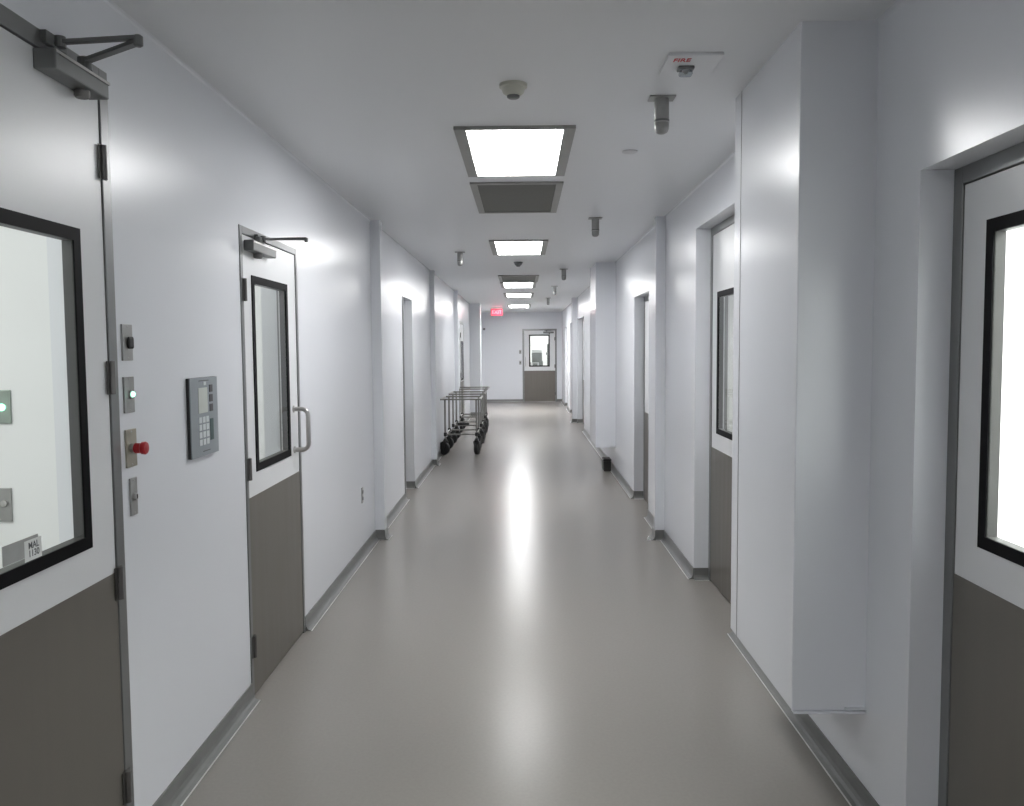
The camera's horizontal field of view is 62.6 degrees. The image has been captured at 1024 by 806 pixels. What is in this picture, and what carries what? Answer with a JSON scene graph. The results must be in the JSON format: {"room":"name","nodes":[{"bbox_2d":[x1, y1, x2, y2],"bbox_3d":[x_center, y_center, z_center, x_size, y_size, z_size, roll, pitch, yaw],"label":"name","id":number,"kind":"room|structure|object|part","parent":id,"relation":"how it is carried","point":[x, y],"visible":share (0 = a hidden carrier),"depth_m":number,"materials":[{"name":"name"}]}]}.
{"room":"laboratory corridor","nodes":[
{"label":"laboratory corridor","id":0,"kind":"room"},
{"bbox_2d":[0,226,264,568],"bbox_3d":[-2.513,0.075,3.293,2.210,2.660,6.020,0,4,1],"label":"wall","id":1,"kind":"structure","parent":0,"point":[27,445],"depth_m":2.83,"materials":[{"name":"paint"}]},
{"bbox_2d":[0,390,11,423],"bbox_3d":[-1.722,0.013,2.821,0.084,0.113,0.016,0,4,1],"label":"indicator light","id":2,"kind":"object","parent":1,"relation":"attached to","point":[5,395],"visible":1,"depth_m":2.82,"materials":[{"name":"silver metal"}]},
{"bbox_2d":[0,488,12,521],"bbox_3d":[-1.730,0.345,2.843,0.082,0.115,0.016,0,4,1],"label":"switch","id":3,"kind":"object","parent":1,"relation":"attached to","point":[6,509],"visible":1,"depth_m":2.84,"materials":[{"name":"metal"}]},
{"bbox_2d":[0,0,469,805],"bbox_3d":[-1.217,-0.413,10.642,0.200,2.660,29.260,0,4,1],"label":"wall","id":4,"kind":"structure","parent":0,"point":[187,169],"depth_m":3.36,"materials":[{"name":"white paint"}]},
{"bbox_2d":[0,3,142,805],"bbox_3d":[-1.143,0.261,2.006,0.358,2.435,1.220,0,4,1],"label":"door","id":5,"kind":"structure","parent":4,"relation":"in","point":[66,731],"depth_m":2.34,"materials":[{"name":"metal"}]},
{"bbox_2d":[2,534,37,566],"bbox_3d":[-1.219,0.365,2.091,0.001,0.049,0.150,0,4,1],"label":"label","id":6,"kind":"object","parent":5,"relation":"attached to","point":[14,552],"visible":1,"depth_m":2.06,"materials":[{"name":"grey paper"}]},
{"bbox_2d":[24,536,41,562],"bbox_3d":[-1.218,0.371,2.143,0.001,0.053,0.074,0,4,1],"label":"sticker","id":7,"kind":"object","parent":5,"relation":"attached to","point":[33,547],"visible":1,"depth_m":2.14,"materials":[{"name":"white paper"}]},
{"bbox_3d":[-1.216,1.009,2.055,0.002,0.913,1.112,0,4,1],"label":"kick plate","id":8,"kind":"part","parent":5,"relation":"part of","materials":[{"name":"grey metal"}]},
{"bbox_3d":[-1.096,-0.946,2.264,0.254,0.058,0.165,0,4,1],"label":"closer arm","id":9,"kind":"part","parent":5,"relation":"part of","materials":[{"name":"grey metal"}]},
{"bbox_2d":[120,324,133,360],"bbox_3d":[-1.210,-0.191,2.657,0.016,0.114,0.067,0,4,1],"label":"switch","id":10,"kind":"object","parent":4,"relation":"attached to","point":[127,341],"visible":1,"depth_m":2.65,"materials":[{"name":"metal"}]},
{"bbox_2d":[122,376,135,412],"bbox_3d":[-1.206,-0.026,2.667,0.022,0.114,0.067,0,4,1],"label":"indicator light","id":11,"kind":"object","parent":4,"relation":"attached to","point":[129,394],"visible":1,"depth_m":2.66,"materials":[{"name":"metal"}]},
{"bbox_2d":[129,477,138,515],"bbox_3d":[-1.206,0.299,2.695,0.017,0.120,0.046,0,4,1],"label":"switch","id":12,"kind":"object","parent":4,"relation":"attached to","point":[133,495],"visible":1,"depth_m":2.69,"materials":[{"name":"metal"}]},
{"bbox_2d":[124,428,148,467],"bbox_3d":[-1.187,0.143,2.680,0.056,0.120,0.070,0,4,1],"label":"button","id":13,"kind":"object","parent":4,"relation":"attached to","point":[132,447],"visible":1,"depth_m":2.66,"materials":[{"name":"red metal"}]},
{"bbox_3d":[-1.212,0.143,2.680,0.006,0.120,0.070,0,4,1],"label":"wall plate","id":14,"kind":"part","parent":13,"relation":"part of","materials":[{"name":"silver metal"}]},
{"bbox_2d":[186,376,218,459],"bbox_3d":[-1.200,0.052,3.272,0.019,0.303,0.277,0,4,1],"label":"keypad","id":15,"kind":"object","parent":4,"relation":"attached to","point":[201,392],"visible":1,"depth_m":3.24,"materials":[{"name":"grey plastic"}]},
{"bbox_2d":[238,224,310,696],"bbox_3d":[-1.122,0.255,4.257,0.344,2.155,0.945,0,4,1],"label":"door","id":16,"kind":"structure","parent":4,"relation":"in","point":[274,501],"depth_m":4.22,"materials":[{"name":"metal"}]},
{"bbox_3d":[-1.188,0.863,4.298,0.002,0.913,0.869,0,4,1],"label":"kick plate","id":17,"kind":"part","parent":16,"relation":"part of","materials":[{"name":"grey metal"}]},
{"bbox_3d":[-1.081,-0.766,3.952,0.240,0.044,0.140,0,4,1],"label":"closer arm","id":18,"kind":"part","parent":16,"relation":"part of","materials":[{"name":"grey metal"}]},
{"bbox_3d":[-1.144,0.144,4.596,0.092,0.261,0.038,0,4,1],"label":"pull handle","id":19,"kind":"part","parent":16,"relation":"part of","materials":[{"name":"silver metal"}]},
{"bbox_2d":[152,412,477,805],"bbox_3d":[-1.013,0.879,10.623,0.391,0.080,29.060,0,4,1],"label":"baseboard","id":20,"kind":"structure","parent":4,"relation":"attached to","point":[178,791],"depth_m":3.67,"materials":[{"name":"plastic"}]},
{"bbox_2d":[361,487,363,502],"bbox_3d":[-1.158,0.714,6.530,0.010,0.120,0.050,0,4,1],"label":"wall outlet","id":21,"kind":"object","parent":4,"relation":"attached to","point":[362,491],"visible":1,"depth_m":6.51,"materials":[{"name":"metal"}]},
{"bbox_2d":[370,220,386,529],"bbox_3d":[-1.121,-0.182,7.077,0.080,2.660,0.100,0,4,1],"label":"pilaster","id":22,"kind":"object","parent":4,"relation":"attached to","point":[375,225],"visible":0.86,"depth_m":7.03,"materials":[{"name":"white paint"}]},
{"bbox_2d":[402,296,405,492],"bbox_3d":[-1.234,-0.066,9.231,0.216,2.150,0.800,0,4,1],"label":"door","id":23,"kind":"structure","parent":4,"relation":"in","point":[402,296],"depth_m":8.85,"materials":[{"name":"metal"}]},
{"bbox_2d":[430,270,437,458],"bbox_3d":[-1.075,-0.474,11.568,0.060,2.660,0.120,0,4,1],"label":"pilaster","id":24,"kind":"object","parent":4,"relation":"attached to","point":[432,272],"visible":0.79,"depth_m":11.52,"materials":[{"name":"white paint"}]},
{"bbox_2d":[454,291,459,428],"bbox_3d":[-1.021,-0.735,15.569,0.070,2.660,0.100,0,4,1],"label":"pilaster","id":25,"kind":"object","parent":4,"relation":"attached to","point":[456,334],"visible":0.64,"depth_m":15.51,"materials":[{"name":"white paint"}]},
{"bbox_2d":[460,321,464,420],"bbox_3d":[-1.071,-0.599,17.412,0.120,2.150,1.000,0,4,1],"label":"door","id":26,"kind":"structure","parent":4,"relation":"in","point":[461,323],"depth_m":17.34,"materials":[{"name":"metal"}]},
{"bbox_3d":[-1.034,-0.876,17.419,0.004,0.728,0.578,0,4,1],"label":"glass pane","id":27,"kind":"part","parent":26,"relation":"part of","materials":[{"name":"glass"}]},
{"bbox_3d":[-1.026,0.005,17.451,0.002,0.913,0.892,0,4,1],"label":"kick plate","id":28,"kind":"part","parent":26,"relation":"part of","materials":[{"name":"grey metal"}]},
{"bbox_2d":[469,303,481,411],"bbox_3d":[-0.873,-1.044,20.287,0.250,2.660,0.600,0,4,1],"label":"pilaster","id":29,"kind":"object","parent":4,"relation":"attached to","point":[474,308],"visible":0.71,"depth_m":19.98,"materials":[{"name":"white paint"}]},
{"bbox_2d":[111,0,896,312],"bbox_3d":[0.247,-1.937,12.478,8.600,0.120,33.360,0,4,1],"label":"ceiling","id":30,"kind":"structure","parent":0,"point":[370,96],"depth_m":3.48,"materials":[{"name":"white paint"}]},
{"bbox_2d":[455,252,464,265],"bbox_3d":[-0.572,-1.585,9.274,0.110,0.153,0.080,0,4,1],"label":"ceiling sensor","id":31,"kind":"object","parent":30,"relation":"attached to","point":[459,254],"visible":1,"depth_m":9.25,"materials":[{"name":"metal"}]},
{"bbox_2d":[491,307,502,315],"bbox_3d":[-0.396,-2.380,21.898,0.300,0.210,0.060,0,4,1],"label":"exit sign","id":32,"kind":"object","parent":30,"relation":"hanging from","point":[495,311],"visible":1,"depth_m":21.88,"materials":[{"name":"red plastic"}]},
{"bbox_2d":[103,0,904,311],"bbox_3d":[0.083,-1.736,10.439,2.422,0.012,29.060,0,4,1],"label":"coving","id":33,"kind":"structure","parent":30,"relation":"attached to","point":[110,3],"depth_m":3.74,"materials":[{"name":"white paint"}]},
{"bbox_2d":[499,80,526,99],"bbox_3d":[0.005,-1.255,3.396,0.111,0.056,0.111,0,4,1],"label":"smoke detector","id":34,"kind":"object","parent":30,"relation":"attached to","point":[513,89],"visible":1,"depth_m":3.36,"materials":[{"name":"beige plastic"}]},
{"bbox_2d":[453,125,575,176],"bbox_3d":[0.020,-1.353,4.582,0.585,0.016,1.120,0,4,1],"label":"recessed light","id":35,"kind":"object","parent":30,"relation":"in","point":[530,150],"visible":1,"depth_m":4.46,"materials":[{"name":"white plastic"}]},
{"bbox_2d":[466,130,562,174],"bbox_3d":[0.019,-1.355,4.582,0.469,0.009,1.080,0,4,1],"label":"diffuser","id":36,"kind":"object","parent":35,"relation":"attached to","point":[490,152],"depth_m":4.51,"materials":[{"name":"white plastic"}]},
{"bbox_2d":[470,181,563,213],"bbox_3d":[0.037,-1.445,5.969,0.600,0.012,1.180,0,4,1],"label":"ceiling vent","id":37,"kind":"object","parent":30,"relation":"in","point":[544,196],"visible":1,"depth_m":5.87,"materials":[{"name":"grey metal"}]},
{"bbox_2d":[489,240,547,254],"bbox_3d":[0.072,-1.632,8.867,0.585,0.016,1.210,0,4,1],"label":"recessed light","id":38,"kind":"object","parent":30,"relation":"in","point":[498,247],"visible":1,"depth_m":8.80,"materials":[{"name":"white plastic"}]},
{"bbox_2d":[495,241,541,253],"bbox_3d":[0.072,-1.635,8.867,0.469,0.009,1.170,0,4,1],"label":"diffuser","id":39,"kind":"object","parent":38,"relation":"attached to","point":[501,247],"depth_m":8.81,"materials":[{"name":"white plastic"}]},
{"bbox_2d":[498,275,538,281],"bbox_3d":[0.102,-1.892,12.829,0.600,0.012,1.150,0,4,1],"label":"ceiling vent","id":40,"kind":"object","parent":30,"relation":"in","point":[502,278],"visible":1,"depth_m":12.78,"materials":[{"name":"grey metal"}]},
{"bbox_2d":[500,282,536,287],"bbox_3d":[0.107,-1.970,14.051,0.585,0.016,1.200,0,4,1],"label":"recessed light","id":41,"kind":"object","parent":30,"relation":"in","point":[503,284],"visible":0.94,"depth_m":13.96,"materials":[{"name":"white plastic"}]},
{"bbox_2d":[504,283,532,287],"bbox_3d":[0.107,-1.972,14.051,0.469,0.009,1.160,0,4,1],"label":"diffuser","id":42,"kind":"object","parent":41,"relation":"attached to","point":[506,285],"depth_m":14.16,"materials":[{"name":"white plastic"}]},
{"bbox_2d":[503,293,533,297],"bbox_3d":[0.136,-2.149,16.795,0.585,0.016,1.200,0,4,1],"label":"recessed light","id":43,"kind":"object","parent":30,"relation":"in","point":[506,295],"visible":1,"depth_m":16.72,"materials":[{"name":"white plastic"}]},
{"bbox_2d":[507,294,530,296],"bbox_3d":[0.136,-2.151,16.795,0.469,0.009,1.160,0,4,1],"label":"diffuser","id":44,"kind":"object","parent":43,"relation":"attached to","point":[508,295],"depth_m":16.85,"materials":[{"name":"white plastic"}]},
{"bbox_2d":[514,262,522,266],"bbox_3d":[0.077,-1.713,10.411,0.111,0.056,0.111,0,4,1],"label":"smoke detector","id":45,"kind":"object","parent":30,"relation":"attached to","point":[518,264],"visible":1,"depth_m":10.38,"materials":[{"name":"grey plastic"}]},
{"bbox_2d":[507,305,530,307],"bbox_3d":[0.180,-2.435,21.186,0.585,0.016,1.200,0,4,1],"label":"recessed light","id":46,"kind":"object","parent":30,"relation":"in","point":[508,306],"visible":1,"depth_m":21.30,"materials":[{"name":"white plastic"}]},
{"bbox_2d":[510,305,528,306],"bbox_3d":[0.180,-2.437,21.186,0.469,0.009,1.160,0,4,1],"label":"diffuser","id":47,"kind":"object","parent":46,"relation":"attached to","point":[510,305],"depth_m":21.03,"materials":[{"name":"white plastic"}]},
{"bbox_2d":[551,286,557,294],"bbox_3d":[0.733,-1.935,14.497,0.110,0.153,0.080,0,4,1],"label":"ceiling sensor","id":48,"kind":"object","parent":30,"relation":"attached to","point":[554,287],"visible":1,"depth_m":14.47,"materials":[{"name":"metal"}]},
{"bbox_2d":[560,269,567,279],"bbox_3d":[0.699,-1.730,11.354,0.110,0.153,0.080,0,4,1],"label":"ceiling sensor","id":49,"kind":"object","parent":30,"relation":"attached to","point":[563,276],"visible":1,"depth_m":11.33,"materials":[{"name":"metal"}]},
{"bbox_2d":[588,217,601,236],"bbox_3d":[0.684,-1.441,6.913,0.110,0.153,0.080,0,4,1],"label":"ceiling sensor","id":50,"kind":"object","parent":30,"relation":"attached to","point":[595,220],"visible":1,"depth_m":6.89,"materials":[{"name":"metal"}]},
{"bbox_2d":[622,149,637,153],"bbox_3d":[0.638,-1.360,4.564,0.084,0.009,0.084,0,4,1],"label":"sprinkler cover","id":51,"kind":"object","parent":30,"relation":"attached to","point":[629,151],"visible":1,"depth_m":4.54,"materials":[{"name":"white plastic"}]},
{"bbox_2d":[648,95,675,134],"bbox_3d":[0.638,-1.224,3.590,0.110,0.153,0.080,0,4,1],"label":"ceiling sensor","id":52,"kind":"object","parent":30,"relation":"attached to","point":[661,102],"visible":1,"depth_m":3.56,"materials":[{"name":"metal"}]},
{"bbox_3d":[0.637,-1.297,3.586,0.110,0.007,0.080,0,4,1],"label":"mounting plate","id":53,"kind":"part","parent":52,"relation":"part of","materials":[{"name":"metal"}]},
{"bbox_2d":[659,52,723,74],"bbox_3d":[0.667,-1.249,3.147,0.200,0.046,0.220,0,4,1],"label":"fire alarm strobe","id":54,"kind":"object","parent":30,"relation":"attached to","point":[689,63],"visible":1,"depth_m":3.12,"materials":[{"name":"white paint"}]},
{"bbox_2d":[182,401,849,805],"bbox_3d":[0.268,0.827,12.658,8.600,0.100,33.360,0,4,1],"label":"floor","id":55,"kind":"structure","parent":0,"point":[518,636],"depth_m":4.16,"materials":[{"name":"plastic"}]},
{"bbox_2d":[440,396,482,454],"bbox_3d":[-0.794,0.332,13.070,0.667,0.849,0.900,0,4,1],"label":"wheeled cart","id":56,"kind":"object","parent":55,"relation":"on","point":[447,443],"visible":0.98,"depth_m":12.70,"materials":[{"name":"metal"}]},
{"bbox_3d":[-1.006,0.244,12.686,0.029,0.580,0.029,0,4,1],"label":"post","id":57,"kind":"part","parent":56,"relation":"part of","materials":[{"name":"metal"}]},
{"bbox_3d":[-0.998,0.198,13.385,0.029,0.580,0.029,0,4,1],"label":"post","id":58,"kind":"part","parent":56,"relation":"part of","materials":[{"name":"metal"}]},
{"bbox_3d":[-0.769,0.472,12.698,0.440,0.023,0.022,0,4,1],"label":"rail","id":59,"kind":"part","parent":56,"relation":"part of","materials":[{"name":"metal"}]},
{"bbox_3d":[-0.769,-0.078,13.013,0.610,0.024,0.760,0,4,1],"label":"frame","id":60,"kind":"part","parent":56,"relation":"part of","materials":[{"name":"metal"}]},
{"bbox_3d":[-0.761,0.426,13.396,0.440,0.023,0.022,0,4,1],"label":"rail","id":61,"kind":"part","parent":56,"relation":"part of","materials":[{"name":"metal"}]},
{"bbox_3d":[-0.536,0.241,12.680,0.029,0.580,0.029,0,4,1],"label":"post","id":62,"kind":"part","parent":56,"relation":"part of","materials":[{"name":"metal"}]},
{"bbox_3d":[-0.528,0.195,13.379,0.029,0.580,0.029,0,4,1],"label":"post","id":63,"kind":"part","parent":56,"relation":"part of","materials":[{"name":"metal"}]},
{"bbox_2d":[449,391,486,443],"bbox_3d":[-0.776,0.237,14.526,0.667,0.849,0.900,0,4,1],"label":"wheeled cart","id":64,"kind":"object","parent":55,"relation":"on","point":[482,421],"visible":0.84,"depth_m":14.14,"materials":[{"name":"silver metal"}]},
{"bbox_3d":[-0.988,0.149,14.143,0.029,0.580,0.029,0,4,1],"label":"post","id":65,"kind":"part","parent":64,"relation":"part of","materials":[{"name":"metal"}]},
{"bbox_3d":[-0.980,0.103,14.841,0.029,0.580,0.029,0,4,1],"label":"post","id":66,"kind":"part","parent":64,"relation":"part of","materials":[{"name":"metal"}]},
{"bbox_3d":[-0.751,-0.173,14.470,0.610,0.024,0.760,0,4,1],"label":"frame","id":67,"kind":"part","parent":64,"relation":"part of","materials":[{"name":"metal"}]},
{"bbox_3d":[-0.518,0.146,14.137,0.029,0.580,0.029,0,4,1],"label":"post","id":68,"kind":"part","parent":64,"relation":"part of","materials":[{"name":"metal"}]},
{"bbox_3d":[-0.510,0.100,14.835,0.029,0.580,0.029,0,4,1],"label":"post","id":69,"kind":"part","parent":64,"relation":"part of","materials":[{"name":"metal"}]},
{"bbox_2d":[459,387,489,432],"bbox_3d":[-0.775,0.124,16.263,0.667,0.849,0.900,0,4,1],"label":"wheeled cart","id":70,"kind":"object","parent":55,"relation":"on","point":[461,417],"visible":0.69,"depth_m":15.89,"materials":[{"name":"silver metal"}]},
{"bbox_3d":[-0.750,0.264,15.891,0.440,0.023,0.022,0,4,1],"label":"rail","id":71,"kind":"part","parent":70,"relation":"part of","materials":[{"name":"metal"}]},
{"bbox_3d":[-0.750,-0.286,16.206,0.610,0.024,0.760,0,4,1],"label":"frame","id":72,"kind":"part","parent":70,"relation":"part of","materials":[{"name":"metal"}]},
{"bbox_3d":[-0.508,-0.013,16.572,0.029,0.580,0.029,0,4,1],"label":"post","id":73,"kind":"part","parent":70,"relation":"part of","materials":[{"name":"metal"}]},
{"bbox_2d":[532,349,541,364],"bbox_3d":[0.798,-0.930,26.893,0.320,1.550,0.512,0,4,1],"label":"cabinet","id":74,"kind":"object","parent":55,"relation":"on","point":[536,354],"visible":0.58,"depth_m":26.60,"materials":[{"name":"white metal"}]},
{"bbox_3d":[0.791,-1.438,26.609,0.320,0.300,0.012,0,4,1],"label":"panel","id":75,"kind":"part","parent":74,"relation":"part of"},
{"bbox_2d":[546,344,548,364],"bbox_3d":[1.134,-1.000,26.619,0.320,1.720,0.320,0,4,1],"label":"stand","id":76,"kind":"object","parent":55,"relation":"on","point":[547,354],"visible":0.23,"depth_m":26.57,"materials":[{"name":"grey metal"}]},
{"bbox_2d":[602,457,610,470],"bbox_3d":[1.234,0.798,11.001,0.105,0.160,0.250,0,4,1],"label":"box","id":77,"kind":"object","parent":55,"relation":"on","point":[606,461],"visible":1,"depth_m":10.88,"materials":[{"name":"black plastic"}]},
{"bbox_3d":[1.233,0.730,10.996,0.105,0.025,0.250,0,4,1],"label":"box lid","id":78,"kind":"part","parent":77,"relation":"part of","materials":[{"name":"black plastic"}]},
{"bbox_2d":[481,312,561,398],"bbox_3d":[0.273,-1.365,25.098,2.422,2.660,0.150,0,4,1],"label":"wall","id":79,"kind":"structure","parent":0,"point":[501,339],"depth_m":25.01,"materials":[{"name":"white paint"}]},
{"bbox_2d":[487,399,561,401],"bbox_3d":[0.281,-0.072,25.089,2.422,0.080,0.036,0,4,1],"label":"baseboard","id":80,"kind":"structure","parent":79,"relation":"attached to","point":[488,400],"depth_m":25.11,"materials":[{"name":"plastic"}]},
{"bbox_2d":[522,329,556,401],"bbox_3d":[0.822,-1.114,24.976,1.020,2.165,0.312,0,4,1],"label":"door","id":81,"kind":"structure","parent":79,"relation":"in","point":[539,381],"depth_m":25.05,"materials":[{"name":"metal"}]},
{"bbox_3d":[0.827,-0.504,25.071,0.912,0.913,0.002,0,4,1],"label":"kick plate","id":82,"kind":"part","parent":81,"relation":"part of","materials":[{"name":"grey metal"}]},
{"bbox_2d":[530,336,547,364],"bbox_3d":[1.034,-1.488,26.884,3.920,2.660,3.570,0,4,1],"label":"wall","id":83,"kind":"structure","parent":0,"point":[536,342],"depth_m":28.59,"materials":[{"name":"paint"}]},
{"bbox_2d":[562,0,1023,805],"bbox_3d":[1.405,-0.431,10.608,0.200,2.660,29.260,0,4,1],"label":"wall","id":84,"kind":"structure","parent":0,"point":[950,93],"depth_m":2.63,"materials":[{"name":"white paint"}]},
{"bbox_2d":[572,298,577,418],"bbox_3d":[1.341,-0.914,18.039,0.112,2.660,0.150,0,4,1],"label":"pilaster","id":85,"kind":"object","parent":84,"relation":"attached to","point":[574,300],"visible":0.93,"depth_m":17.97,"materials":[{"name":"white paint"}]},
{"bbox_2d":[582,319,583,422],"bbox_3d":[1.528,-0.616,16.978,0.120,2.200,1.800,0,4,1],"label":"door","id":86,"kind":"structure","parent":84,"relation":"in","point":[582,319],"depth_m":17.68,"materials":[{"name":"metal"}]},
{"bbox_3d":[1.492,0.015,17.020,0.002,0.913,1.692,0,4,1],"label":"kick plate","id":87,"kind":"part","parent":86,"relation":"part of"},
{"bbox_2d":[590,262,615,446],"bbox_3d":[1.192,-0.636,11.026,0.274,2.342,0.884,0,4,1],"label":"chase","id":88,"kind":"object","parent":84,"relation":"attached to","point":[602,274],"visible":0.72,"depth_m":10.62,"materials":[{"name":"white paint"}]},
{"bbox_2d":[643,295,648,501],"bbox_3d":[1.422,-0.013,8.355,0.120,2.120,1.010,0,4,1],"label":"door","id":89,"kind":"structure","parent":84,"relation":"in","point":[646,299],"depth_m":8.70,"materials":[{"name":"metal"}]},
{"bbox_3d":[1.385,0.577,8.394,0.002,0.913,0.902,0,4,1],"label":"kick plate","id":90,"kind":"part","parent":89,"relation":"part of","materials":[{"name":"grey metal"}]},
{"bbox_2d":[654,216,665,529],"bbox_3d":[1.222,-0.193,6.978,0.077,2.660,0.080,0,4,1],"label":"pilaster","id":91,"kind":"object","parent":84,"relation":"attached to","point":[660,221],"visible":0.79,"depth_m":6.94,"materials":[{"name":"white paint"}]},
{"bbox_2d":[561,399,879,805],"bbox_3d":[1.287,0.864,10.594,0.253,0.080,29.060,0,4,1],"label":"baseboard","id":92,"kind":"structure","parent":84,"relation":"attached to","point":[852,789],"depth_m":3.57,"materials":[{"name":"plastic"}]},
{"bbox_2d":[708,214,734,603],"bbox_3d":[1.382,0.059,5.176,0.120,2.390,1.115,0,4,1],"label":"door","id":93,"kind":"structure","parent":84,"relation":"in","point":[722,234],"depth_m":5.49,"materials":[{"name":"metal"}]},
{"bbox_3d":[1.346,0.784,5.223,0.002,0.913,1.007,0,4,1],"label":"kick plate","id":94,"kind":"part","parent":93,"relation":"part of","materials":[{"name":"grey metal"}]},
{"bbox_2d":[731,20,878,713],"bbox_3d":[1.096,-0.129,3.250,0.274,2.342,0.871,0,4,1],"label":"chase","id":95,"kind":"object","parent":84,"relation":"attached to","point":[806,122],"visible":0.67,"depth_m":2.88,"materials":[{"name":"white paint"}]},
{"bbox_2d":[938,142,1023,805],"bbox_3d":[1.350,0.408,1.957,0.105,2.112,1.166,0,4,1],"label":"door","id":96,"kind":"structure","parent":84,"relation":"in","point":[981,748],"depth_m":2.35,"materials":[{"name":"metal"}]},
{"bbox_3d":[1.306,0.994,1.996,0.002,0.913,1.058,0,4,1],"label":"kick plate","id":97,"kind":"part","parent":96,"relation":"part of","materials":[{"name":"grey metal"}]},
{"bbox_2d":[727,227,1023,546],"bbox_3d":[2.731,-0.084,5.122,2.588,2.660,9.820,0,4,1],"label":"wall","id":98,"kind":"structure","parent":0,"point":[1011,466],"depth_m":3.59,"materials":[{"name":"paint"}]}
]}

